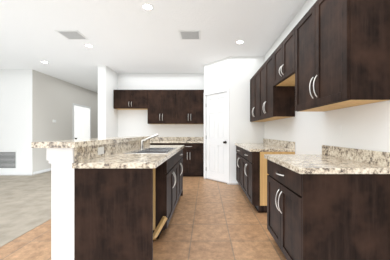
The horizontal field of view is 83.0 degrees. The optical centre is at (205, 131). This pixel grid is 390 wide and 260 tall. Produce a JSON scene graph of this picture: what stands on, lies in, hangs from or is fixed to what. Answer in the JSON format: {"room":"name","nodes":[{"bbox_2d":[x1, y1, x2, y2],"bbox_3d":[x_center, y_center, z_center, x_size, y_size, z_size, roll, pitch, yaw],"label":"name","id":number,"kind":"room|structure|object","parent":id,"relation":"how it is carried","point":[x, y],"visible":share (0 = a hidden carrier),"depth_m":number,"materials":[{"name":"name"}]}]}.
{"room":"kitchen","nodes":[
{"label":"kitchen","id":0,"kind":"room"},
{"bbox_2d":[0,69,32,171],"bbox_3d":[-6.540,-0.250,5.860,3.920,2.800,0.120,0,0,0],"label":"wall","id":1,"kind":"structure","parent":0,"point":[15,109],"depth_m":5.80,"materials":[{"name":"white paint"}]},
{"bbox_2d":[0,151,16,168],"bbox_3d":[-5.330,0.740,5.792,0.700,0.480,0.015,0,0,0],"label":"air vent","id":2,"kind":"object","parent":1,"relation":"in","point":[8,159],"visible":1,"depth_m":5.79,"materials":[{"name":"white metal"}]},
{"bbox_2d":[0,172,31,175],"bbox_3d":[-6.540,1.105,5.794,3.920,0.090,0.012,0,0,0],"label":"baseboard","id":3,"kind":"structure","parent":1,"relation":"attached to","point":[15,173],"depth_m":5.79,"materials":[{"name":"white wood"}]},
{"bbox_2d":[0,171,50,246],"bbox_3d":[-5.275,1.173,4.700,6.450,0.054,14.600,0,0,0],"label":"floor","id":4,"kind":"structure","parent":0,"point":[25,204],"depth_m":3.48,"materials":[{"name":"beige carpet"}]},
{"bbox_2d":[32,70,97,174],"bbox_3d":[-4.610,-0.250,8.700,0.180,2.800,5.799,0,0,0],"label":"wall","id":5,"kind":"structure","parent":0,"point":[63,110],"depth_m":6.79,"materials":[{"name":"white paint"}]},
{"bbox_2d":[98,66,117,137],"bbox_3d":[-2.590,-0.250,8.735,0.200,2.800,6.530,0,0,0],"label":"wall","id":6,"kind":"structure","parent":0,"point":[107,111],"depth_m":5.56,"materials":[{"name":"white paint"}]},
{"bbox_2d":[0,176,286,259],"bbox_3d":[-0.330,1.175,4.700,3.440,0.050,14.600,0,0,0],"label":"floor","id":7,"kind":"structure","parent":0,"point":[213,220],"depth_m":2.49,"materials":[{"name":"brown tile"}]},
{"bbox_2d":[46,138,184,259],"bbox_3d":[-0.808,0.635,2.844,0.848,1.030,2.292,0,0,0],"label":"kitchen island","id":8,"kind":"object","parent":7,"relation":"on","point":[114,198],"depth_m":1.72,"materials":[{"name":"brown wood"}]},
{"bbox_2d":[31,136,142,149],"bbox_3d":[-1.148,0.098,2.845,0.325,0.045,2.390,0,0,0],"label":"island countertop","id":9,"kind":"structure","parent":8,"relation":"on","point":[62,144],"depth_m":1.70,"materials":[{"name":"beige stone"}]},
{"bbox_2d":[183,145,203,175],"bbox_3d":[-0.441,0.715,5.912,0.777,0.870,0.610,0,0,0],"label":"base cabinet","id":10,"kind":"object","parent":7,"relation":"on","point":[193,156],"depth_m":5.61,"materials":[{"name":"brown wood"}]},
{"bbox_2d":[150,141,203,144],"bbox_3d":[-0.824,0.260,5.897,1.542,0.040,0.640,0,0,0],"label":"countertop","id":11,"kind":"structure","parent":10,"relation":"on","point":[151,142],"depth_m":5.59,"materials":[{"name":"beige stone"}]},
{"bbox_2d":[236,146,238,182],"bbox_3d":[0.962,0.715,4.349,0.610,0.870,0.897,0,0,0],"label":"base cabinet","id":12,"kind":"object","parent":7,"relation":"on","point":[237,147],"depth_m":4.59,"materials":[{"name":"brown wood"}]},
{"bbox_2d":[239,146,294,212],"bbox_3d":[0.962,0.715,3.578,0.610,0.870,0.901,0,0,0],"label":"base cabinet","id":13,"kind":"object","parent":7,"relation":"on","point":[251,170],"depth_m":3.13,"materials":[{"name":"brown wood"}]},
{"bbox_2d":[235,142,290,149],"bbox_3d":[0.947,0.260,3.964,0.640,0.040,1.667,0,0,0],"label":"countertop","id":14,"kind":"structure","parent":13,"relation":"on","point":[246,146],"depth_m":3.54,"materials":[{"name":"beige stone"}]},
{"bbox_2d":[264,145,389,259],"bbox_3d":[0.944,0.645,1.919,0.646,1.010,0.908,0,0,0],"label":"base cabinet","id":15,"kind":"object","parent":7,"relation":"on","point":[331,203],"visible":1,"depth_m":1.49,"materials":[{"name":"brown wood"}]},
{"bbox_2d":[0,0,306,92],"bbox_3d":[-3.555,-1.690,4.700,9.890,0.080,14.600,0,0,0],"label":"ceiling","id":16,"kind":"structure","parent":0,"point":[128,36],"depth_m":3.69,"materials":[{"name":"white paint"}]},
{"bbox_2d":[55,30,88,39],"bbox_3d":[-2.270,-1.643,3.740,0.360,0.012,0.360,0,0,0],"label":"ceiling vent","id":17,"kind":"object","parent":16,"relation":"in","point":[72,34],"visible":1,"depth_m":3.71,"materials":[{"name":"white metal"}]},
{"bbox_2d":[141,3,153,9],"bbox_3d":[-0.770,-1.645,2.900,0.170,0.007,0.170,0,0,0],"label":"recessed light","id":18,"kind":"object","parent":16,"relation":"in","point":[146,6],"visible":1,"depth_m":2.88,"materials":[{"name":"white"}]},
{"bbox_2d":[178,30,200,39],"bbox_3d":[-0.270,-1.643,3.740,0.360,0.012,0.360,0,0,0],"label":"ceiling vent","id":19,"kind":"object","parent":16,"relation":"in","point":[190,34],"visible":0.98,"depth_m":3.71,"materials":[{"name":"white metal"}]},
{"bbox_2d":[118,74,203,136],"bbox_3d":[-0.710,-0.250,6.280,3.960,2.800,0.120,0,0,0],"label":"wall","id":20,"kind":"structure","parent":0,"point":[132,122],"depth_m":6.22,"materials":[{"name":"white paint"}]},
{"bbox_2d":[114,90,145,109],"bbox_3d":[-2.031,-0.885,6.062,0.912,0.510,0.310,0,0,0],"label":"upper cabinet","id":21,"kind":"object","parent":20,"relation":"attached to","point":[123,99],"depth_m":5.92,"materials":[{"name":"brown wood"}]},
{"bbox_2d":[146,90,177,123],"bbox_3d":[-1.203,-0.680,6.062,0.873,0.920,0.310,0,0,0],"label":"upper cabinet","id":22,"kind":"object","parent":20,"relation":"attached to","point":[174,106],"depth_m":5.92,"materials":[{"name":"brown wood"}]},
{"bbox_2d":[150,137,203,140],"bbox_3d":[-0.824,0.190,6.207,1.542,0.100,0.020,0,0,0],"label":"backsplash","id":23,"kind":"structure","parent":20,"relation":"attached to","point":[154,138],"depth_m":6.20,"materials":[{"name":"beige stone"}]},
{"bbox_2d":[178,90,203,123],"bbox_3d":[-0.474,-0.680,6.062,0.841,0.920,0.310,0,0,0],"label":"upper cabinet","id":24,"kind":"object","parent":20,"relation":"attached to","point":[190,102],"depth_m":5.92,"materials":[{"name":"brown wood"}]},
{"bbox_2d":[204,57,229,184],"bbox_3d":[0.257,-0.250,5.130,0.178,2.799,0.842,0,0,-42],"label":"wall","id":25,"kind":"structure","parent":0,"point":[216,120],"depth_m":5.09,"materials":[{"name":"white paint"}]},
{"bbox_2d":[230,56,263,184],"bbox_3d":[0.895,-0.250,4.854,0.750,2.800,0.132,0,0,0],"label":"wall","id":26,"kind":"structure","parent":0,"point":[244,70],"depth_m":4.80,"materials":[{"name":"white paint"}]},
{"bbox_2d":[264,0,389,153],"bbox_3d":[1.330,-0.250,1.870,0.120,2.800,8.940,0,0,0],"label":"wall","id":27,"kind":"structure","parent":0,"point":[366,127],"depth_m":2.24,"materials":[{"name":"white paint"}]},
{"bbox_2d":[250,72,269,121],"bbox_3d":[1.112,-0.680,4.348,0.310,0.920,0.897,0,0,0],"label":"upper cabinet","id":28,"kind":"object","parent":27,"relation":"attached to","point":[254,80],"depth_m":4.34,"materials":[{"name":"brown wood"}]},
{"bbox_2d":[258,52,294,119],"bbox_3d":[1.112,-0.680,3.546,0.310,0.920,0.962,0,0,0],"label":"upper cabinet","id":29,"kind":"object","parent":27,"relation":"attached to","point":[273,103],"depth_m":3.29,"materials":[{"name":"brown wood"}]},
{"bbox_2d":[263,138,294,149],"bbox_3d":[1.257,0.190,3.964,0.020,0.100,1.667,0,0,0],"label":"backsplash","id":30,"kind":"structure","parent":27,"relation":"attached to","point":[270,142],"depth_m":3.84,"materials":[{"name":"beige stone"}]},
{"bbox_2d":[274,28,293,87],"bbox_3d":[1.112,-0.895,2.750,0.310,0.490,0.759,0,0,0],"label":"upper cabinet","id":31,"kind":"object","parent":27,"relation":"attached to","point":[284,54],"depth_m":2.72,"materials":[{"name":"brown wood"}]},
{"bbox_2d":[336,125,340,136],"bbox_3d":[1.266,-0.010,2.100,0.008,0.116,0.070,0,0,0],"label":"electrical outlet","id":32,"kind":"object","parent":27,"relation":"attached to","point":[338,130],"visible":1,"depth_m":2.10,"materials":[{"name":"white plastic"}]},
{"bbox_2d":[290,0,389,111],"bbox_3d":[1.112,-0.680,1.962,0.310,0.920,0.945,0,0,0],"label":"upper cabinet","id":33,"kind":"object","parent":27,"relation":"attached to","point":[327,55],"depth_m":1.58,"materials":[{"name":"brown wood"}]}
]}

